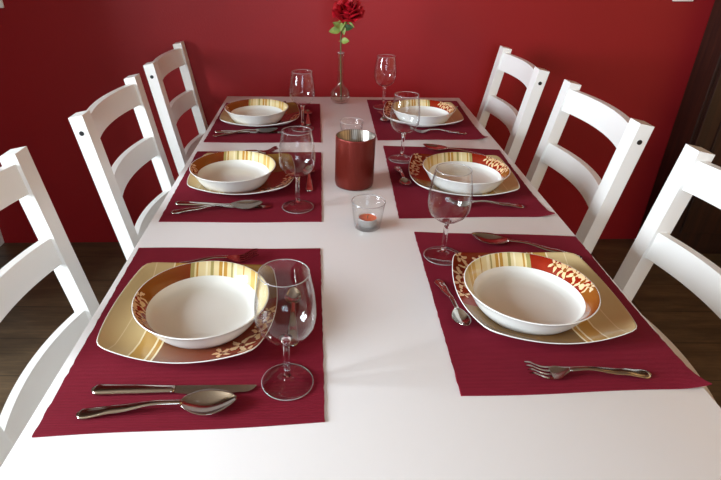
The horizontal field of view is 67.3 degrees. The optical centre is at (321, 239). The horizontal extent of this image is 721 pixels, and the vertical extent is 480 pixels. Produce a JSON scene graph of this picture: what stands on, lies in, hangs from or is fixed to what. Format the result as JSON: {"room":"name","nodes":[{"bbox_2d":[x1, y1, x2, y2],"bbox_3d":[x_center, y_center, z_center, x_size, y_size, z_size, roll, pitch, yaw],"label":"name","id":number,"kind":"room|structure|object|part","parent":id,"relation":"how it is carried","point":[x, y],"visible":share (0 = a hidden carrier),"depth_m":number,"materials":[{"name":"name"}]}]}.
{"room":"dining room","nodes":[
{"label":"dining room","id":0,"kind":"room"},
{"bbox_2d":[0,0,714,242],"bbox_3d":[-0.142,-1.135,2.057,5.140,2.500,0.343,0,29,0],"label":"wall","id":1,"kind":"structure","parent":0,"point":[58,58],"depth_m":2.19,"materials":[{"name":"red paint"}]},
{"bbox_2d":[0,230,3,245],"bbox_3d":[-1.952,-0.892,2.029,0.923,2.080,0.060,0,29,0],"label":"door","id":2,"kind":"structure","parent":1,"relation":"in","point":[1,237],"depth_m":2.52,"materials":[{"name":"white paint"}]},
{"bbox_2d":[0,239,720,414],"bbox_3d":[-0.158,1.195,0.554,5.140,0.100,5.240,0,29,0],"label":"floor","id":3,"kind":"structure","parent":0,"point":[669,305],"depth_m":2.11,"materials":[{"name":"brown wood"}]},
{"bbox_2d":[0,146,99,467],"bbox_3d":[-0.357,0.322,1.078,0.531,0.909,0.444,0,29,0],"label":"dining chair","id":4,"kind":"object","parent":3,"relation":"on","point":[20,179],"visible":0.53,"depth_m":1.05,"materials":[{"name":"white paint"}]},
{"bbox_3d":[-0.556,0.416,0.907,0.107,0.909,0.045,0,29,0],"label":"post","id":5,"kind":"part","parent":4,"relation":"part of","materials":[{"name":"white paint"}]},
{"bbox_3d":[-0.555,0.226,1.248,0.107,0.909,0.045,0,29,0],"label":"post","id":6,"kind":"part","parent":4,"relation":"part of","materials":[{"name":"white paint"}]},
{"bbox_2d":[68,74,174,259],"bbox_3d":[-0.329,0.009,1.639,0.531,0.909,0.444,0,29,0],"label":"dining chair","id":7,"kind":"object","parent":3,"relation":"on","point":[88,126],"visible":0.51,"depth_m":1.45,"materials":[{"name":"white paint"}]},
{"bbox_3d":[-0.528,0.102,1.469,0.107,0.909,0.045,0,29,0],"label":"post","id":8,"kind":"part","parent":7,"relation":"part of","materials":[{"name":"white paint"}]},
{"bbox_3d":[-0.527,-0.088,1.809,0.107,0.909,0.045,0,29,0],"label":"post","id":9,"kind":"part","parent":7,"relation":"part of","materials":[{"name":"white paint"}]},
{"bbox_2d":[143,41,207,174],"bbox_3d":[-0.327,-0.276,2.148,0.531,0.909,0.444,0,29,0],"label":"dining chair","id":10,"kind":"object","parent":3,"relation":"on","point":[156,70],"visible":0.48,"depth_m":1.98,"materials":[{"name":"white paint"}]},
{"bbox_3d":[-0.526,-0.182,1.978,0.107,0.909,0.045,0,29,0],"label":"post","id":11,"kind":"part","parent":10,"relation":"part of","materials":[{"name":"white paint"}]},
{"bbox_3d":[-0.525,-0.372,2.318,0.107,0.909,0.045,0,29,0],"label":"post","id":12,"kind":"part","parent":10,"relation":"part of","materials":[{"name":"white paint"}]},
{"bbox_2d":[0,96,720,479],"bbox_3d":[0.075,0.208,1.460,0.877,0.740,1.746,0,29,0],"label":"dining table","id":13,"kind":"object","parent":3,"relation":"on","point":[395,408],"visible":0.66,"depth_m":0.69,"materials":[{"name":"white wood"}]},
{"bbox_2d":[32,247,324,437],"bbox_3d":[-0.175,0.125,0.845,0.360,0.002,0.458,0,29,0],"label":"place mat","id":14,"kind":"object","parent":13,"relation":"on","point":[94,365],"visible":0.65,"depth_m":0.74,"materials":[{"name":"fabric"}]},
{"bbox_2d":[76,389,236,419],"bbox_3d":[-0.207,0.209,0.680,0.198,0.014,0.044,-3,29,-5],"label":"spoon","id":15,"kind":"object","parent":14,"relation":"on","point":[204,401],"visible":1,"depth_m":0.68,"materials":[{"name":"silver metal"}]},
{"bbox_3d":[-0.241,0.210,0.676,0.130,0.013,0.018,-3,29,-5],"label":"handle","id":16,"kind":"part","parent":15,"relation":"part of","materials":[{"name":"silver metal"}]},
{"bbox_2d":[180,389,236,414],"bbox_3d":[-0.143,0.206,0.686,0.070,0.012,0.044,-3,29,-5],"label":"spoon bowl","id":17,"kind":"object","parent":15,"relation":"on","point":[204,401],"depth_m":0.69,"materials":[{"name":"silver metal"}]},
{"bbox_2d":[91,384,256,394],"bbox_3d":[-0.194,0.196,0.710,0.215,0.006,0.019,0,29,-1],"label":"table knife","id":18,"kind":"object","parent":14,"relation":"on","point":[100,389],"visible":1,"depth_m":0.71,"materials":[{"name":"silver metal"}]},
{"bbox_3d":[-0.247,0.196,0.709,0.108,0.006,0.018,0,29,-1],"label":"handle","id":19,"kind":"part","parent":18,"relation":"part of","materials":[{"name":"silver metal"}]},
{"bbox_3d":[-0.140,0.197,0.709,0.107,0.002,0.016,0,29,-1],"label":"blade","id":20,"kind":"part","parent":18,"relation":"part of","materials":[{"name":"silver metal"}]},
{"bbox_2d":[96,262,277,363],"bbox_3d":[-0.200,0.107,0.847,0.257,0.028,0.257,1,29,1],"label":"square plate","id":21,"kind":"object","parent":14,"relation":"on","point":[120,333],"visible":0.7,"depth_m":0.79,"materials":[{"name":"white ceramic"}]},
{"bbox_2d":[132,261,268,348],"bbox_3d":[-0.182,0.103,0.826,0.203,0.043,0.203,0,29,0],"label":"soup bowl","id":22,"kind":"object","parent":21,"relation":"on","point":[202,304],"visible":0.98,"depth_m":0.84,"materials":[{"name":"white ceramic"}]},
{"bbox_2d":[179,248,258,262],"bbox_3d":[-0.202,0.036,0.987,0.172,0.014,0.025,-7,30,-12],"label":"fork","id":23,"kind":"object","parent":14,"relation":"on","point":[235,258],"visible":0.82,"depth_m":0.99,"materials":[{"name":"silver metal"}]},
{"bbox_3d":[-0.230,0.040,0.981,0.114,0.013,0.018,-7,30,-12],"label":"handle","id":24,"kind":"part","parent":23,"relation":"part of","materials":[{"name":"silver metal"}]},
{"bbox_2d":[254,259,315,400],"bbox_3d":[-0.046,0.115,0.684,0.077,0.175,0.077,0,29,0],"label":"wine glass","id":25,"kind":"object","parent":14,"relation":"on","point":[285,339],"visible":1,"depth_m":0.69,"materials":[{"name":"clear glass"}]},
{"bbox_2d":[254,259,315,345],"bbox_3d":[-0.046,0.082,0.666,0.077,0.099,0.077,0,29,0],"label":"bowl","id":26,"kind":"object","parent":25,"relation":"on","point":[285,339],"depth_m":0.66,"materials":[{"name":"clear glass"}]},
{"bbox_3d":[-0.046,0.153,0.705,0.017,0.063,0.017,0,29,0],"label":"stem","id":27,"kind":"part","parent":25,"relation":"part of","materials":[{"name":"clear glass"}]},
{"bbox_2d":[285,286,301,346],"bbox_3d":[-0.045,0.116,0.847,0.029,0.014,0.140,-1,29,-2],"label":"spoon","id":28,"kind":"object","parent":14,"relation":"on","point":[293,295],"visible":0.96,"depth_m":0.84,"materials":[{"name":"silver metal"}]},
{"bbox_3d":[-0.045,0.127,0.827,0.018,0.013,0.096,-1,29,-2],"label":"handle","id":29,"kind":"part","parent":28,"relation":"part of","materials":[{"name":"silver metal"}]},
{"bbox_2d":[285,286,301,303],"bbox_3d":[-0.047,0.094,0.888,0.029,0.012,0.046,-1,29,-2],"label":"spoon bowl","id":30,"kind":"object","parent":28,"relation":"on","point":[293,295],"depth_m":0.89,"materials":[{"name":"silver metal"}]},
{"bbox_2d":[159,151,321,222],"bbox_3d":[-0.174,-0.142,1.323,0.350,0.002,0.431,0,29,0],"label":"place mat","id":31,"kind":"object","parent":13,"relation":"on","point":[276,199],"visible":0.52,"depth_m":1.22,"materials":[{"name":"fabric"}]},
{"bbox_2d":[171,200,262,213],"bbox_3d":[-0.229,-0.072,1.182,0.198,0.014,0.045,-5,30,-9],"label":"spoon","id":32,"kind":"object","parent":31,"relation":"on","point":[255,203],"visible":1,"depth_m":1.18,"materials":[{"name":"silver metal"}]},
{"bbox_3d":[-0.263,-0.070,1.176,0.130,0.013,0.018,-5,30,-9],"label":"handle","id":33,"kind":"part","parent":32,"relation":"part of","materials":[{"name":"silver metal"}]},
{"bbox_2d":[231,200,262,208],"bbox_3d":[-0.166,-0.077,1.192,0.070,0.012,0.044,-5,30,-9],"label":"spoon bowl","id":34,"kind":"object","parent":32,"relation":"on","point":[236,204],"depth_m":1.20,"materials":[{"name":"silver metal"}]},
{"bbox_2d":[175,201,270,207],"bbox_3d":[-0.220,-0.077,1.198,0.215,0.006,0.020,3,29,4],"label":"table knife","id":35,"kind":"object","parent":31,"relation":"on","point":[183,203],"visible":0.88,"depth_m":1.20,"materials":[{"name":"silver metal"}]},
{"bbox_3d":[-0.274,-0.080,1.202,0.108,0.006,0.018,3,29,4],"label":"handle","id":36,"kind":"part","parent":35,"relation":"part of","materials":[{"name":"silver metal"}]},
{"bbox_3d":[-0.167,-0.074,1.193,0.107,0.002,0.016,3,29,4],"label":"blade","id":37,"kind":"part","parent":35,"relation":"part of","materials":[{"name":"silver metal"}]},
{"bbox_2d":[187,153,294,194],"bbox_3d":[-0.195,-0.163,1.330,0.257,0.028,0.257,0,29,0],"label":"square plate","id":38,"kind":"object","parent":31,"relation":"on","point":[277,180],"visible":0.39,"depth_m":1.31,"materials":[{"name":"white ceramic"}]},
{"bbox_2d":[189,151,275,192],"bbox_3d":[-0.212,-0.159,1.294,0.203,0.043,0.203,0,29,0],"label":"soup bowl","id":39,"kind":"object","parent":38,"relation":"on","point":[225,171],"visible":0.98,"depth_m":1.32,"materials":[{"name":"white ceramic"}]},
{"bbox_2d":[244,146,277,153],"bbox_3d":[-0.206,-0.240,1.481,0.172,0.014,0.025,-8,30,-14],"label":"fork","id":40,"kind":"object","parent":31,"relation":"on","point":[274,148],"visible":0.62,"depth_m":1.49,"materials":[{"name":"silver metal"}]},
{"bbox_2d":[279,126,314,213],"bbox_3d":[-0.053,-0.150,1.156,0.077,0.175,0.077,0,29,0],"label":"wine glass","id":41,"kind":"object","parent":31,"relation":"on","point":[297,176],"visible":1,"depth_m":1.17,"materials":[{"name":"clear glass"}]},
{"bbox_3d":[-0.053,-0.112,1.178,0.017,0.063,0.017,0,29,0],"label":"stem","id":42,"kind":"part","parent":41,"relation":"part of","materials":[{"name":"clear glass"}]},
{"bbox_2d":[279,126,314,176],"bbox_3d":[-0.053,-0.183,1.138,0.077,0.099,0.077,0,29,0],"label":"bowl","id":43,"kind":"object","parent":41,"relation":"on","point":[295,175],"depth_m":1.14,"materials":[{"name":"clear glass"}]},
{"bbox_2d":[303,165,313,191],"bbox_3d":[-0.032,-0.153,1.329,0.029,0.014,0.140,-1,29,-2],"label":"spoon","id":44,"kind":"object","parent":31,"relation":"on","point":[307,169],"visible":0.94,"depth_m":1.31,"materials":[{"name":"silver metal"}]},
{"bbox_2d":[303,165,313,173],"bbox_3d":[-0.034,-0.176,1.371,0.029,0.012,0.046,-1,29,-2],"label":"spoon bowl","id":45,"kind":"object","parent":44,"relation":"on","point":[307,169],"depth_m":1.38,"materials":[{"name":"silver metal"}]},
{"bbox_3d":[-0.031,-0.143,1.310,0.018,0.013,0.096,-1,29,-2],"label":"handle","id":46,"kind":"part","parent":44,"relation":"part of","materials":[{"name":"silver metal"}]},
{"bbox_2d":[204,103,320,142],"bbox_3d":[-0.175,-0.390,1.766,0.347,0.002,0.432,0,29,0],"label":"place mat","id":47,"kind":"object","parent":13,"relation":"on","point":[315,120],"visible":0.45,"depth_m":1.65,"materials":[{"name":"fabric"}]},
{"bbox_2d":[213,127,277,136],"bbox_3d":[-0.232,-0.329,1.640,0.198,0.014,0.044,-7,30,-13],"label":"spoon","id":48,"kind":"object","parent":47,"relation":"on","point":[271,129],"visible":1,"depth_m":1.64,"materials":[{"name":"silver metal"}]},
{"bbox_3d":[-0.265,-0.325,1.632,0.130,0.013,0.018,-7,30,-13],"label":"handle","id":49,"kind":"part","parent":48,"relation":"part of","materials":[{"name":"silver metal"}]},
{"bbox_2d":[255,127,277,132],"bbox_3d":[-0.170,-0.335,1.654,0.070,0.012,0.044,-7,30,-13],"label":"spoon bowl","id":50,"kind":"object","parent":48,"relation":"on","point":[271,129],"depth_m":1.66,"materials":[{"name":"silver metal"}]},
{"bbox_2d":[215,130,284,132],"bbox_3d":[-0.220,-0.330,1.650,0.215,0.006,0.019,1,29,0],"label":"table knife","id":51,"kind":"object","parent":47,"relation":"on","point":[216,131],"visible":0.86,"depth_m":1.65,"materials":[{"name":"silver metal"}]},
{"bbox_3d":[-0.274,-0.331,1.651,0.108,0.006,0.018,1,29,0],"label":"handle","id":52,"kind":"part","parent":51,"relation":"part of","materials":[{"name":"silver metal"}]},
{"bbox_3d":[-0.166,-0.328,1.648,0.107,0.002,0.016,1,29,0],"label":"blade","id":53,"kind":"part","parent":51,"relation":"part of","materials":[{"name":"silver metal"}]},
{"bbox_2d":[220,102,299,126],"bbox_3d":[-0.202,-0.411,1.774,0.257,0.028,0.257,0,29,0],"label":"square plate","id":54,"kind":"object","parent":47,"relation":"on","point":[292,113],"visible":0.37,"depth_m":1.76,"materials":[{"name":"white ceramic"}]},
{"bbox_2d":[225,99,287,126],"bbox_3d":[-0.209,-0.407,1.737,0.203,0.043,0.203,0,29,0],"label":"soup bowl","id":55,"kind":"object","parent":54,"relation":"on","point":[256,112],"visible":0.98,"depth_m":1.77,"materials":[{"name":"white ceramic"}]},
{"bbox_2d":[289,69,314,131],"bbox_3d":[-0.060,-0.424,1.648,0.077,0.175,0.077,0,29,0],"label":"wine glass","id":56,"kind":"object","parent":47,"relation":"on","point":[301,105],"visible":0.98,"depth_m":1.66,"materials":[{"name":"clear glass"}]},
{"bbox_2d":[289,69,314,104],"bbox_3d":[-0.060,-0.458,1.629,0.077,0.099,0.077,0,29,0],"label":"bowl","id":57,"kind":"object","parent":56,"relation":"on","point":[298,69],"depth_m":1.63,"materials":[{"name":"clear glass"}]},
{"bbox_3d":[-0.060,-0.386,1.669,0.017,0.063,0.017,0,29,0],"label":"stem","id":58,"kind":"part","parent":56,"relation":"part of","materials":[{"name":"clear glass"}]},
{"bbox_2d":[304,109,311,124],"bbox_3d":[-0.047,-0.406,1.781,0.029,0.014,0.140,-1,29,-2],"label":"spoon","id":59,"kind":"object","parent":47,"relation":"on","point":[307,112],"visible":0.95,"depth_m":1.77,"materials":[{"name":"silver metal"}]},
{"bbox_3d":[-0.046,-0.396,1.762,0.018,0.013,0.096,-1,29,-2],"label":"handle","id":60,"kind":"part","parent":59,"relation":"part of","materials":[{"name":"silver metal"}]},
{"bbox_2d":[330,52,349,103],"bbox_3d":[0.066,-0.578,1.928,0.073,0.176,0.073,0,29,0],"label":"bud vase","id":61,"kind":"object","parent":13,"relation":"on","point":[338,52],"visible":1,"depth_m":1.95,"materials":[{"name":"clear glass"}]},
{"bbox_2d":[329,0,364,99],"bbox_3d":[0.087,-0.651,1.868,0.107,0.342,0.108,-24,37,-37],"label":"rose","id":62,"kind":"object","parent":61,"relation":"in","point":[350,11],"visible":1,"depth_m":1.80,"materials":[{"name":"red plant"}]},
{"bbox_3d":[0.072,-0.631,1.898,0.020,0.278,0.008,0,29,0],"label":"stem","id":63,"kind":"part","parent":62,"relation":"part of","materials":[{"name":"green plant"}]},
{"bbox_2d":[340,117,363,128],"bbox_3d":[0.086,-0.322,1.590,0.070,0.058,0.070,0,29,0],"label":"glass","id":64,"kind":"object","parent":13,"relation":"on","point":[350,117],"visible":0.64,"depth_m":1.56,"materials":[{"name":"clear glass"}]},
{"bbox_2d":[335,129,375,190],"bbox_3d":[0.078,-0.191,1.289,0.094,0.123,0.094,0,29,0],"label":"candle holder","id":65,"kind":"object","parent":13,"relation":"on","point":[354,148],"visible":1,"depth_m":1.26,"materials":[{"name":"red lacquered metal"},{"name":"silver metal"}]},
{"bbox_2d":[351,194,385,231],"bbox_3d":[0.094,-0.054,1.111,0.070,0.058,0.070,0,29,0],"label":"glass","id":66,"kind":"object","parent":13,"relation":"on","point":[360,194],"visible":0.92,"depth_m":1.10,"materials":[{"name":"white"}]},
{"bbox_2d":[358,213,376,227],"bbox_3d":[0.094,-0.043,1.117,0.039,0.020,0.039,0,29,0],"label":"tealight","id":67,"kind":"object","parent":66,"relation":"in","point":[366,220],"visible":1,"depth_m":1.11,"materials":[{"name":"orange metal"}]},
{"bbox_2d":[367,100,487,139],"bbox_3d":[0.331,-0.410,1.801,0.333,0.010,0.458,0,29,0],"label":"place mat","id":68,"kind":"object","parent":13,"relation":"on","point":[383,130],"visible":0.48,"depth_m":1.69,"materials":[{"name":"fabric"}]},
{"bbox_2d":[377,111,388,121],"bbox_3d":[0.200,-0.413,1.796,0.029,0.014,0.140,-1,29,-2],"label":"spoon","id":69,"kind":"object","parent":68,"relation":"on","point":[383,119],"visible":1,"depth_m":1.77,"materials":[{"name":"silver metal"}]},
{"bbox_2d":[380,117,388,121],"bbox_3d":[0.202,-0.389,1.756,0.029,0.012,0.046,-1,29,-2],"label":"spoon bowl","id":70,"kind":"object","parent":69,"relation":"on","point":[383,119],"depth_m":1.76,"materials":[{"name":"silver metal"}]},
{"bbox_2d":[373,54,396,109],"bbox_3d":[0.217,-0.546,1.868,0.077,0.175,0.077,0,29,0],"label":"wine glass","id":71,"kind":"object","parent":68,"relation":"on","point":[383,86],"visible":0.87,"depth_m":1.88,"materials":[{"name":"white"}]},
{"bbox_3d":[0.217,-0.507,1.889,0.017,0.063,0.017,0,29,0],"label":"stem","id":72,"kind":"part","parent":71,"relation":"part of","materials":[{"name":"clear glass"}]},
{"bbox_2d":[374,54,396,85],"bbox_3d":[0.217,-0.579,1.849,0.077,0.099,0.077,0,29,0],"label":"bowl","id":73,"kind":"object","parent":71,"relation":"on","point":[381,54],"depth_m":1.85,"materials":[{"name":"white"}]},
{"bbox_2d":[383,101,463,125],"bbox_3d":[0.333,-0.417,1.791,0.257,0.028,0.257,1,29,1],"label":"square plate","id":74,"kind":"object","parent":68,"relation":"on","point":[456,117],"visible":0.39,"depth_m":1.77,"materials":[{"name":"white ceramic"}]},
{"bbox_2d":[391,99,454,126],"bbox_3d":[0.325,-0.407,1.744,0.203,0.043,0.203,0,29,0],"label":"soup bowl","id":75,"kind":"object","parent":74,"relation":"on","point":[431,112],"visible":0.97,"depth_m":1.78,"materials":[{"name":"white ceramic"}]},
{"bbox_2d":[410,127,466,133],"bbox_3d":[0.357,-0.335,1.657,0.172,0.014,0.025,2,29,4],"label":"fork","id":76,"kind":"object","parent":68,"relation":"on","point":[411,128],"visible":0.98,"depth_m":1.65,"materials":[{"name":"silver metal"}]},
{"bbox_3d":[0.386,-0.333,1.656,0.114,0.013,0.018,2,29,4],"label":"handle","id":77,"kind":"part","parent":76,"relation":"part of","materials":[{"name":"silver metal"}]},
{"bbox_2d":[383,146,554,218],"bbox_3d":[0.336,-0.161,1.355,0.340,0.010,0.464,0,29,0],"label":"place mat","id":78,"kind":"object","parent":13,"relation":"on","point":[411,200],"visible":0.52,"depth_m":1.24,"materials":[{"name":"fabric"}]},
{"bbox_2d":[394,166,410,185],"bbox_3d":[0.199,-0.162,1.347,0.029,0.014,0.140,-1,29,-3],"label":"spoon","id":79,"kind":"object","parent":78,"relation":"on","point":[404,181],"visible":1,"depth_m":1.32,"materials":[{"name":"silver metal"}]},
{"bbox_3d":[0.198,-0.173,1.366,0.018,0.013,0.096,-1,29,-3],"label":"handle","id":80,"kind":"part","parent":79,"relation":"part of","materials":[{"name":"silver metal"}]},
{"bbox_2d":[399,178,410,185],"bbox_3d":[0.201,-0.138,1.306,0.029,0.012,0.046,-1,29,-3],"label":"spoon bowl","id":81,"kind":"object","parent":79,"relation":"on","point":[404,181],"depth_m":1.31,"materials":[{"name":"silver metal"}]},
{"bbox_2d":[389,91,419,163],"bbox_3d":[0.216,-0.295,1.420,0.077,0.175,0.077,0,29,0],"label":"wine glass","id":82,"kind":"object","parent":78,"relation":"on","point":[403,133],"visible":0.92,"depth_m":1.43,"materials":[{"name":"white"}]},
{"bbox_3d":[0.216,-0.257,1.441,0.017,0.063,0.017,0,29,0],"label":"stem","id":83,"kind":"part","parent":82,"relation":"part of","materials":[{"name":"clear glass"}]},
{"bbox_2d":[390,91,419,132],"bbox_3d":[0.216,-0.328,1.401,0.077,0.099,0.077,0,29,0],"label":"bowl","id":84,"kind":"object","parent":82,"relation":"on","point":[401,91],"depth_m":1.40,"materials":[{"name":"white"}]},
{"bbox_2d":[423,144,482,154],"bbox_3d":[0.378,-0.248,1.504,0.198,0.014,0.044,14,32,22],"label":"spoon","id":85,"kind":"object","parent":78,"relation":"on","point":[436,147],"visible":0.84,"depth_m":1.53,"materials":[{"name":"silver metal"}]},
{"bbox_2d":[423,144,446,150],"bbox_3d":[0.320,-0.261,1.528,0.070,0.012,0.044,14,32,22],"label":"spoon bowl","id":86,"kind":"object","parent":85,"relation":"on","point":[436,147],"depth_m":1.54,"materials":[{"name":"silver metal"}]},
{"bbox_3d":[0.408,-0.241,1.491,0.130,0.013,0.018,14,32,22],"label":"handle","id":87,"kind":"part","parent":85,"relation":"part of","materials":[{"name":"silver metal"}]},
{"bbox_2d":[409,153,519,195],"bbox_3d":[0.344,-0.160,1.332,0.257,0.028,0.257,2,29,3],"label":"square plate","id":88,"kind":"object","parent":78,"relation":"on","point":[417,172],"visible":0.34,"depth_m":1.31,"materials":[{"name":"white ceramic"}]},
{"bbox_2d":[423,152,509,193],"bbox_3d":[0.342,-0.156,1.295,0.203,0.043,0.203,0,29,0],"label":"soup bowl","id":89,"kind":"object","parent":88,"relation":"on","point":[488,173],"visible":0.94,"depth_m":1.32,"materials":[{"name":"white ceramic"}]},
{"bbox_2d":[446,197,523,207],"bbox_3d":[0.365,-0.082,1.206,0.172,0.014,0.025,2,29,2],"label":"fork","id":90,"kind":"object","parent":78,"relation":"on","point":[457,203],"visible":0.98,"depth_m":1.20,"materials":[{"name":"silver metal"}]},
{"bbox_3d":[0.394,-0.081,1.205,0.114,0.013,0.018,2,29,2],"label":"handle","id":91,"kind":"part","parent":90,"relation":"part of","materials":[{"name":"silver metal"}]},
{"bbox_2d":[414,232,711,395],"bbox_3d":[0.350,0.091,0.904,0.339,0.010,0.454,0,29,0],"label":"place mat","id":92,"kind":"object","parent":13,"relation":"on","point":[485,362],"visible":0.63,"depth_m":0.78,"materials":[{"name":"fabric"}]},
{"bbox_2d":[424,163,472,265],"bbox_3d":[0.227,-0.046,0.975,0.077,0.175,0.077,0,29,0],"label":"wine glass","id":93,"kind":"object","parent":92,"relation":"on","point":[446,221],"visible":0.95,"depth_m":0.98,"materials":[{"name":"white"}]},
{"bbox_3d":[0.227,-0.008,0.996,0.017,0.063,0.017,0,29,0],"label":"stem","id":94,"kind":"part","parent":93,"relation":"part of","materials":[{"name":"clear glass"}]},
{"bbox_2d":[428,163,472,223],"bbox_3d":[0.228,-0.079,0.956,0.077,0.099,0.077,0,29,0],"label":"bowl","id":95,"kind":"object","parent":93,"relation":"on","point":[446,221],"depth_m":0.96,"materials":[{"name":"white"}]},
{"bbox_2d":[434,279,470,325],"bbox_3d":[0.211,0.099,0.880,0.029,0.014,0.140,-3,29,-6],"label":"spoon","id":96,"kind":"object","parent":92,"relation":"on","point":[458,315],"visible":1,"depth_m":0.85,"materials":[{"name":"silver metal"}]},
{"bbox_3d":[0.208,0.088,0.899,0.018,0.013,0.096,-3,29,-6],"label":"handle","id":97,"kind":"part","parent":96,"relation":"part of","materials":[{"name":"silver metal"}]},
{"bbox_2d":[451,308,470,325],"bbox_3d":[0.217,0.123,0.840,0.029,0.012,0.046,-3,29,-6],"label":"spoon bowl","id":98,"kind":"object","parent":96,"relation":"on","point":[461,317],"depth_m":0.85,"materials":[{"name":"silver metal"}]},
{"bbox_2d":[472,232,576,254],"bbox_3d":[0.390,0.009,1.044,0.198,0.014,0.044,11,31,19],"label":"spoon","id":99,"kind":"object","parent":92,"relation":"on","point":[490,238],"visible":0.9,"depth_m":1.06,"materials":[{"name":"silver metal"}]},
{"bbox_2d":[472,232,507,243],"bbox_3d":[0.330,-0.002,1.065,0.070,0.012,0.044,11,31,19],"label":"spoon bowl","id":100,"kind":"object","parent":99,"relation":"on","point":[490,238],"depth_m":1.07,"materials":[{"name":"silver metal"}]},
{"bbox_3d":[0.421,0.015,1.033,0.130,0.013,0.018,11,31,19],"label":"handle","id":101,"kind":"part","parent":99,"relation":"part of","materials":[{"name":"silver metal"}]},
{"bbox_2d":[452,252,636,343],"bbox_3d":[0.349,0.089,0.887,0.257,0.028,0.257,0,29,-1],"label":"square plate","id":102,"kind":"object","parent":92,"relation":"on","point":[612,319],"visible":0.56,"depth_m":0.84,"materials":[{"name":"gold ceramic"}]},
{"bbox_2d":[464,252,600,334],"bbox_3d":[0.326,0.089,0.857,0.203,0.043,0.203,-1,29,-3],"label":"soup bowl","id":103,"kind":"object","parent":102,"relation":"on","point":[527,293],"visible":1,"depth_m":0.88,"materials":[{"name":"white ceramic"}]},
{"bbox_2d":[524,361,651,379],"bbox_3d":[0.365,0.179,0.739,0.172,0.014,0.025,0,29,0],"label":"fork","id":104,"kind":"object","parent":92,"relation":"on","point":[557,372],"visible":1,"depth_m":0.74,"materials":[{"name":"silver metal"}]},
{"bbox_3d":[0.394,0.179,0.739,0.114,0.013,0.018,0,29,0],"label":"handle","id":105,"kind":"part","parent":104,"relation":"part of","materials":[{"name":"silver metal"}]},
{"bbox_2d":[476,45,549,163],"bbox_3d":[0.460,-0.244,2.101,0.531,0.909,0.444,0,29,0],"label":"dining chair","id":106,"kind":"object","parent":3,"relation":"on","point":[534,78],"visible":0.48,"depth_m":1.91,"materials":[{"name":"white paint"}]},
{"bbox_3d":[0.660,-0.338,2.272,0.107,0.909,0.045,0,29,0],"label":"post","id":107,"kind":"part","parent":106,"relation":"part of","materials":[{"name":"white paint"}]},
{"bbox_3d":[0.658,-0.148,1.931,0.107,0.909,0.045,0,29,0],"label":"post","id":108,"kind":"part","parent":106,"relation":"part of","materials":[{"name":"white paint"}]},
{"bbox_2d":[526,79,653,253],"bbox_3d":[0.485,0.031,1.608,0.531,0.909,0.444,0,29,0],"label":"dining chair","id":109,"kind":"object","parent":3,"relation":"on","point":[630,136],"visible":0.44,"depth_m":1.39,"materials":[{"name":"white paint"}]},
{"bbox_3d":[0.685,-0.062,1.778,0.107,0.909,0.045,0,29,0],"label":"post","id":110,"kind":"part","parent":109,"relation":"part of","materials":[{"name":"white paint"}]},
{"bbox_3d":[0.683,0.128,1.438,0.107,0.909,0.045,0,29,0],"label":"post","id":111,"kind":"part","parent":109,"relation":"part of","materials":[{"name":"white paint"}]},
{"bbox_2d":[613,144,720,401],"bbox_3d":[0.506,0.308,1.113,0.531,0.909,0.444,0,29,0],"label":"dining chair","id":112,"kind":"object","parent":3,"relation":"on","point":[693,173],"visible":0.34,"depth_m":1.09,"materials":[{"name":"white paint"}]},
{"bbox_3d":[0.706,0.215,1.284,0.107,0.909,0.045,0,29,0],"label":"post","id":113,"kind":"part","parent":112,"relation":"part of","materials":[{"name":"white paint"}]},
{"bbox_2d":[637,0,720,253],"bbox_3d":[1.907,-0.915,1.997,0.760,2.200,0.192,0,29,0],"label":"door","id":114,"kind":"structure","parent":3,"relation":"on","point":[698,119],"depth_m":2.24,"materials":[{"name":"brown wood"}]},
{"bbox_3d":[1.720,-0.895,1.947,0.364,2.150,0.026,0,29,0],"label":"door","id":115,"kind":"part","parent":114,"relation":"part of","materials":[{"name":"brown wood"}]}
]}

